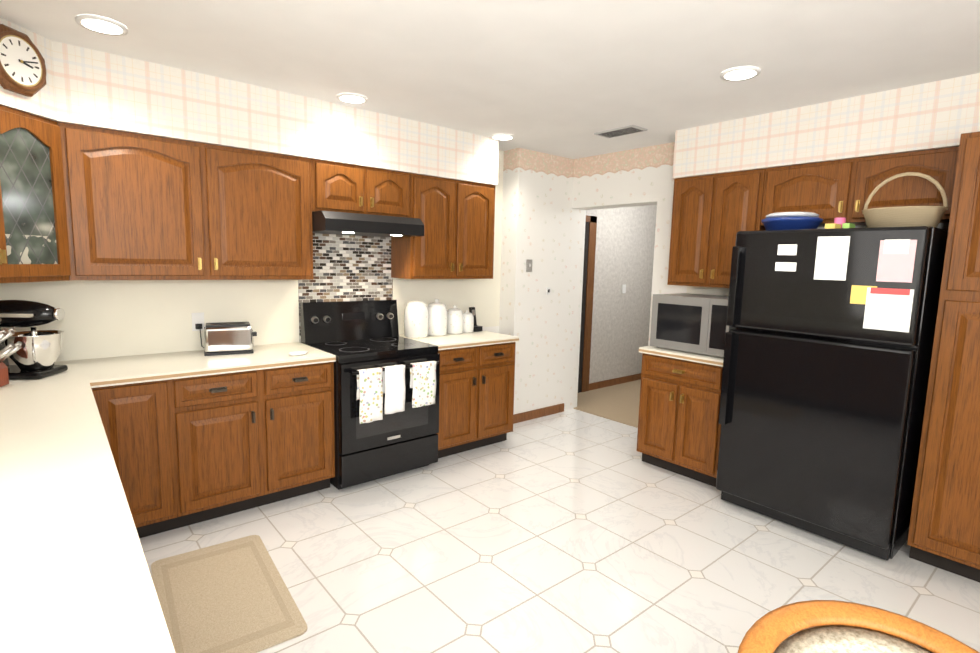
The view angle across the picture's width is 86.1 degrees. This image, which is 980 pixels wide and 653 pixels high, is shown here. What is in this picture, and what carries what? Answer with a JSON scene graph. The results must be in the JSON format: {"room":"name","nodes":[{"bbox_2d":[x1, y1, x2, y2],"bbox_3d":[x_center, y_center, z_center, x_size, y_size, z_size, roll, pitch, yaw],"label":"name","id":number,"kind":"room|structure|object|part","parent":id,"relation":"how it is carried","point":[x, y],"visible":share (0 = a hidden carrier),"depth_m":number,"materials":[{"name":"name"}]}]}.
{"room":"kitchen","nodes":[
{"label":"kitchen","id":0,"kind":"room"},
{"bbox_2d":[0,17,498,184],"bbox_3d":[-0.125,-1.073,1.935,3.473,0.373,4.200,-5,9,-40],"label":"soffit","id":1,"kind":"structure","parent":0,"point":[92,88],"depth_m":3.08,"materials":[{"name":"paper"}]},
{"bbox_2d":[0,24,45,96],"bbox_3d":[-2.120,-1.191,2.354,0.044,0.270,0.270,2,7,5],"label":"wall clock","id":2,"kind":"object","parent":1,"relation":"attached to","point":[22,67],"visible":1,"depth_m":2.35,"materials":[{"name":"brown wood"}]},
{"bbox_2d":[0,0,979,158],"bbox_3d":[1.827,-1.346,2.753,7.785,0.060,6.040,-5,9,-40],"label":"ceiling","id":3,"kind":"structure","parent":0,"point":[566,78],"depth_m":2.54,"materials":[{"name":"paint"}]},
{"bbox_2d":[75,14,127,35],"bbox_3d":[-1.732,-1.344,2.342,0.189,0.011,0.189,5,8,29],"label":"recessed light","id":4,"kind":"object","parent":3,"relation":"in","point":[101,25],"depth_m":2.33,"materials":[{"name":"white glass"}]},
{"bbox_2d":[337,93,367,103],"bbox_3d":[-0.874,-1.447,3.329,0.189,0.011,0.189,8,10,43],"label":"recessed light","id":5,"kind":"object","parent":3,"relation":"in","point":[351,98],"depth_m":3.31,"materials":[{"name":"white glass"}]},
{"bbox_2d":[491,133,513,139],"bbox_3d":[0.104,-1.540,4.259,0.189,0.011,0.189,8,9,41],"label":"recessed light","id":6,"kind":"object","parent":3,"relation":"in","point":[501,136],"depth_m":4.24,"materials":[{"name":"white glass"}]},
{"bbox_2d":[594,125,647,137],"bbox_3d":[0.996,-1.486,4.007,0.180,0.010,0.360,-5,9,-40],"label":"ceiling vent","id":7,"kind":"object","parent":3,"relation":"in","point":[622,131],"visible":1,"depth_m":3.98,"materials":[{"name":"grey metal"}]},
{"bbox_2d":[720,66,759,80],"bbox_3d":[1.308,-1.320,2.741,0.189,0.011,0.189,8,9,41],"label":"recessed light","id":8,"kind":"object","parent":3,"relation":"in","point":[742,73],"depth_m":2.72,"materials":[{"name":"white glass"}]},
{"bbox_2d":[482,148,573,414],"bbox_3d":[-1.104,-0.255,3.934,4.665,2.540,0.330,-5,9,-40],"label":"wall","id":9,"kind":"structure","parent":0,"point":[537,207],"depth_m":5.00,"materials":[{"name":"paper"}]},
{"bbox_2d":[0,105,75,282],"bbox_3d":[-2.387,-0.608,2.456,0.605,0.786,0.605,-5,9,-40],"label":"upper cabinet","id":10,"kind":"object","parent":9,"relation":"attached to","point":[36,214],"depth_m":2.47,"materials":[{"name":"brown wood"}]},
{"bbox_2d":[64,125,75,260],"bbox_3d":[-2.155,-0.601,2.443,0.281,0.735,0.281,-5,9,-40],"label":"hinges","id":11,"kind":"object","parent":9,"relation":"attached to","point":[65,126],"depth_m":2.66,"materials":[{"name":"brown wood"}]},
{"bbox_2d":[64,123,315,279],"bbox_3d":[-1.756,-0.681,3.168,1.278,0.786,0.317,-5,9,-40],"label":"upper cabinet","id":12,"kind":"object","parent":9,"relation":"attached to","point":[78,202],"depth_m":2.98,"materials":[{"name":"brown wood"}]},
{"bbox_2d":[0,150,728,364],"bbox_3d":[0.271,-0.474,2.356,4.544,1.644,4.200,-5,9,-40],"label":"backsplash","id":13,"kind":"structure","parent":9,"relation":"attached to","point":[108,318],"depth_m":3.52,"materials":[{"name":"beige paint"}]},
{"bbox_2d":[191,312,203,347],"bbox_3d":[-1.826,0.035,3.343,0.107,0.240,0.116,-5,9,-40],"label":"electrical outlet plate","id":14,"kind":"object","parent":13,"relation":"attached to","point":[197,321],"visible":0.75,"depth_m":3.35,"materials":[{"name":"white plastic"}]},
{"bbox_2d":[316,160,415,217],"bbox_3d":[-0.971,-0.967,3.789,0.748,0.335,0.317,-5,9,-40],"label":"upper cabinet","id":15,"kind":"object","parent":9,"relation":"attached to","point":[340,187],"depth_m":3.67,"materials":[{"name":"brown wood"}]},
{"bbox_2d":[312,211,423,236],"bbox_3d":[-0.919,-0.723,3.749,0.742,0.131,0.495,-5,9,-40],"label":"range hood","id":16,"kind":"object","parent":15,"relation":"attached to","point":[333,222],"visible":0.98,"depth_m":3.54,"materials":[{"name":"black metal"}]},
{"bbox_2d":[391,174,494,278],"bbox_3d":[-0.370,-0.792,4.322,0.829,0.786,0.317,-5,9,-40],"label":"upper cabinet","id":17,"kind":"object","parent":9,"relation":"attached to","point":[457,217],"depth_m":4.17,"materials":[{"name":"brown wood"}]},
{"bbox_2d":[526,259,531,271],"bbox_3d":[0.371,-0.570,4.904,0.070,0.115,0.014,-5,9,-40],"label":"switch plate","id":18,"kind":"object","parent":9,"relation":"attached to","point":[529,266],"visible":1,"depth_m":4.90,"materials":[{"name":"silver metal"}]},
{"bbox_2d":[513,403,563,423],"bbox_3d":[0.480,0.863,5.207,0.744,0.085,0.015,-5,9,-40],"label":"baseboard","id":19,"kind":"structure","parent":9,"relation":"attached to","point":[536,413],"depth_m":5.19,"materials":[{"name":"brown wood"}]},
{"bbox_2d":[139,409,979,652],"bbox_3d":[0.693,1.335,2.055,4.825,0.060,5.840,-5,9,-40],"label":"floor","id":20,"kind":"structure","parent":0,"point":[572,531],"depth_m":2.73,"materials":[{"name":"tile"}]},
{"bbox_2d":[0,359,175,652],"bbox_3d":[-1.118,0.915,1.121,0.660,0.913,4.597,-5,9,-40],"label":"countertop","id":21,"kind":"structure","parent":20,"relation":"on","point":[106,463],"depth_m":1.18,"materials":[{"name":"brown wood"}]},
{"bbox_2d":[0,318,21,386],"bbox_3d":[-2.268,0.118,2.321,0.310,0.311,0.120,-1,7,-15],"label":"knife block","id":22,"kind":"object","parent":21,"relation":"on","point":[10,349],"visible":0.98,"depth_m":2.36,"materials":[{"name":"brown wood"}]},
{"bbox_2d":[0,300,67,378],"bbox_3d":[-2.314,0.057,2.554,0.407,0.373,0.254,0,7,-8],"label":"stand mixer","id":23,"kind":"object","parent":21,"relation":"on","point":[36,355],"visible":0.98,"depth_m":2.52,"materials":[{"name":"black plastic"},{"name":"chrome"}]},
{"bbox_2d":[84,342,335,531],"bbox_3d":[-1.659,0.639,3.219,1.226,0.913,0.655,-5,9,-40],"label":"base cabinet","id":24,"kind":"object","parent":20,"relation":"on","point":[207,437],"depth_m":2.99,"materials":[{"name":"brown wood"}]},
{"bbox_2d":[204,322,256,355],"bbox_3d":[-1.642,0.071,3.319,0.300,0.186,0.169,-2,8,-28],"label":"toaster","id":25,"kind":"object","parent":24,"relation":"on","point":[226,338],"visible":1,"depth_m":3.25,"materials":[{"name":"silver metal"}]},
{"bbox_2d":[288,351,307,355],"bbox_3d":[-1.210,0.171,3.307,0.133,0.014,0.098,-5,9,-40],"label":"spoon rest","id":26,"kind":"object","parent":24,"relation":"on","point":[296,353],"visible":1,"depth_m":3.31,"materials":[{"name":"white ceramic"}]},
{"bbox_2d":[151,535,306,652],"bbox_3d":[-1.212,1.212,2.377,0.500,0.009,0.920,-4,9,-36],"label":"mat","id":27,"kind":"object","parent":20,"relation":"on","point":[233,596],"visible":0.83,"depth_m":2.33,"materials":[{"name":"fabric"}]},
{"bbox_2d":[300,299,439,489],"bbox_3d":[-0.843,0.443,3.784,0.756,1.205,0.756,-5,9,-40],"label":"stove","id":28,"kind":"object","parent":20,"relation":"on","point":[386,397],"visible":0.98,"depth_m":3.60,"materials":[{"name":"black metal"}]},
{"bbox_2d":[357,367,382,423],"bbox_3d":[-0.775,0.444,3.383,0.162,0.344,0.054,-5,9,-40],"label":"towel","id":29,"kind":"object","parent":28,"relation":"hanging from","point":[369,381],"depth_m":3.36,"materials":[{"name":"white fabric"}]},
{"bbox_3d":[-0.682,0.916,3.636,0.748,0.212,0.048,-5,9,-40],"label":"drawer","id":30,"kind":"part","parent":28,"relation":"part of","materials":[{"name":"black metal"}]},
{"bbox_3d":[-0.670,0.507,3.582,0.748,0.587,0.056,-5,9,-40],"label":"door","id":31,"kind":"part","parent":28,"relation":"part of","materials":[{"name":"black glass"}]},
{"bbox_2d":[382,364,404,413],"bbox_3d":[-0.640,0.418,3.492,0.152,0.314,0.057,-5,9,-40],"label":"towel","id":32,"kind":"object","parent":28,"relation":"hanging from","point":[393,383],"depth_m":3.47,"materials":[{"name":"white fabric"}]},
{"bbox_3d":[-0.627,0.272,3.508,0.656,0.026,0.065,-5,9,-40],"label":"handle","id":33,"kind":"part","parent":28,"relation":"part of","materials":[{"name":"black metal"}]},
{"bbox_2d":[410,361,435,407],"bbox_3d":[-0.464,0.399,3.639,0.191,0.304,0.054,-5,9,-40],"label":"towel","id":34,"kind":"object","parent":28,"relation":"hanging from","point":[422,374],"depth_m":3.62,"materials":[{"name":"white fabric"}]},
{"bbox_2d":[399,330,518,457],"bbox_3d":[-0.286,0.530,4.363,0.817,0.913,0.655,-5,9,-40],"label":"base cabinet","id":35,"kind":"object","parent":20,"relation":"on","point":[476,391],"visible":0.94,"depth_m":4.13,"materials":[{"name":"brown wood"}]},
{"bbox_2d":[404,301,428,337],"bbox_3d":[-0.587,-0.062,4.181,0.194,0.289,0.194,-5,9,-40],"label":"canister","id":36,"kind":"object","parent":35,"relation":"on","point":[416,318],"visible":1,"depth_m":4.11,"materials":[{"name":"ceramic"}]},
{"bbox_2d":[427,299,446,335],"bbox_3d":[-0.440,-0.080,4.316,0.180,0.297,0.180,-5,9,-40],"label":"canister","id":37,"kind":"object","parent":35,"relation":"on","point":[437,313],"visible":0.94,"depth_m":4.25,"materials":[{"name":"ceramic"}]},
{"bbox_2d":[447,306,462,333],"bbox_3d":[-0.299,-0.060,4.438,0.151,0.235,0.151,-5,9,-40],"label":"canister","id":38,"kind":"object","parent":35,"relation":"on","point":[454,320],"visible":0.94,"depth_m":4.38,"materials":[{"name":"ceramic"}]},
{"bbox_2d":[463,310,473,332],"bbox_3d":[-0.199,-0.048,4.538,0.118,0.190,0.118,-5,9,-40],"label":"canister","id":39,"kind":"object","parent":35,"relation":"on","point":[468,322],"visible":0.94,"depth_m":4.49,"materials":[{"name":"ceramic"}]},
{"bbox_2d":[469,307,482,331],"bbox_3d":[-0.135,-0.066,4.625,0.090,0.207,0.115,-5,9,-40],"label":"cordless phone","id":40,"kind":"object","parent":35,"relation":"on","point":[477,328],"visible":0.65,"depth_m":4.62,"materials":[{"name":"black plastic"}]},
{"bbox_2d":[637,346,723,486],"bbox_3d":[1.561,0.626,3.953,0.655,0.913,0.655,-5,9,-40],"label":"base cabinet","id":41,"kind":"object","parent":20,"relation":"on","point":[679,426],"visible":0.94,"depth_m":3.74,"materials":[{"name":"brown wood"}]},
{"bbox_2d":[650,293,735,357],"bbox_3d":[1.571,-0.023,3.850,0.457,0.399,0.590,-5,9,-40],"label":"microwave","id":42,"kind":"object","parent":41,"relation":"on","point":[690,322],"visible":0.62,"depth_m":3.70,"materials":[{"name":"silver metal"}]},
{"bbox_2d":[716,226,947,560],"bbox_3d":[2.040,0.306,3.168,0.830,1.730,0.920,-5,9,-40],"label":"fridge","id":43,"kind":"object","parent":20,"relation":"on","point":[829,342],"visible":0.98,"depth_m":2.84,"materials":[{"name":"black painted metal"},{"name":"black plastic"}]},
{"bbox_3d":[1.475,0.065,3.215,0.052,1.100,0.044,-5,9,-40],"label":"handle","id":44,"kind":"part","parent":43,"relation":"part of","materials":[{"name":"black plastic"}]},
{"bbox_2d":[761,212,822,229],"bbox_3d":[1.850,-0.637,3.219,0.330,0.114,0.330,-5,9,-40],"label":"lidded bowl","id":45,"kind":"object","parent":43,"relation":"on","point":[790,220],"visible":0.88,"depth_m":3.10,"materials":[{"name":"blue plastic"}]},
{"bbox_2d":[825,218,854,228],"bbox_3d":[1.955,-0.576,2.927,0.180,0.070,0.098,-5,9,-40],"label":"trinkets","id":46,"kind":"object","parent":43,"relation":"on","point":[839,223],"visible":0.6,"depth_m":2.90,"materials":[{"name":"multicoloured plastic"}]},
{"bbox_2d":[862,172,948,227],"bbox_3d":[2.205,-0.668,2.790,0.292,0.299,0.372,-5,9,-40],"label":"wicker basket","id":47,"kind":"object","parent":43,"relation":"on","point":[906,216],"visible":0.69,"depth_m":2.70,"materials":[{"name":"beige wicker"}]},
{"bbox_2d":[737,600,979,652],"bbox_3d":[0.678,1.017,0.921,0.507,0.850,0.480,5,8,27],"label":"chair","id":48,"kind":"object","parent":20,"relation":"on","point":[834,626],"visible":1,"depth_m":1.03,"materials":[{"name":"brown wood"}]},
{"bbox_2d":[907,131,979,582],"bbox_3d":[2.695,0.189,2.534,0.675,2.188,0.773,-5,9,-40],"label":"pantry cabinet","id":49,"kind":"object","parent":20,"relation":"on","point":[944,531],"visible":1,"depth_m":2.57,"materials":[{"name":"brown wood"}]},
{"bbox_2d":[573,380,640,427],"bbox_3d":[2.299,0.854,6.173,2.960,0.068,1.940,-5,9,-40],"label":"floor","id":50,"kind":"structure","parent":0,"point":[619,403],"depth_m":5.80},
{"bbox_2d":[586,205,656,382],"bbox_3d":[1.770,-0.534,6.722,2.900,2.540,0.120,-5,9,-40],"label":"wall","id":51,"kind":"structure","parent":0,"point":[625,243],"depth_m":6.55,"materials":[{"name":"paint"}]},
{"bbox_2d":[578,215,596,392],"bbox_3d":[0.954,-0.228,5.982,0.655,2.062,0.024,-5,9,-40],"label":"door frame","id":52,"kind":"structure","parent":51,"relation":"attached to","point":[587,298],"depth_m":6.12,"materials":[{"name":"brown wood"}]},
{"bbox_2d":[589,373,640,390],"bbox_3d":[1.992,0.669,6.994,2.120,0.082,0.015,-5,9,-40],"label":"baseboard","id":53,"kind":"structure","parent":51,"relation":"attached to","point":[596,385],"depth_m":6.64,"materials":[{"name":"brown wood"}]},
{"bbox_2d":[622,284,625,292],"bbox_3d":[1.678,-0.471,6.565,0.070,0.110,0.010,-5,9,-40],"label":"light switch","id":54,"kind":"object","parent":51,"relation":"attached to","point":[624,288],"visible":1,"depth_m":6.56,"materials":[{"name":"white plastic"}]},
{"bbox_2d":[563,142,948,410],"bbox_3d":[2.536,-0.100,3.402,0.220,2.540,5.840,-5,9,-40],"label":"wall","id":55,"kind":"structure","parent":0,"point":[643,176],"depth_m":4.79,"materials":[{"name":"paper"}]},
{"bbox_2d":[667,169,765,287],"bbox_3d":[1.711,-0.700,3.889,0.345,0.810,0.666,-5,9,-40],"label":"upper cabinet","id":56,"kind":"object","parent":55,"relation":"attached to","point":[713,215],"visible":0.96,"depth_m":3.80,"materials":[{"name":"brown wood"}]},
{"bbox_2d":[761,146,958,226],"bbox_3d":[2.263,-0.821,3.215,0.345,0.375,1.031,-5,9,-40],"label":"upper cabinet","id":57,"kind":"object","parent":55,"relation":"attached to","point":[828,191],"visible":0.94,"depth_m":3.10,"materials":[{"name":"brown wood"}]},
{"bbox_2d":[672,73,979,178],"bbox_3d":[2.321,-1.175,3.130,0.325,0.348,2.500,-5,9,-40],"label":"soffit","id":58,"kind":"structure","parent":0,"point":[945,113],"depth_m":3.14,"materials":[{"name":"paper"}]}
]}

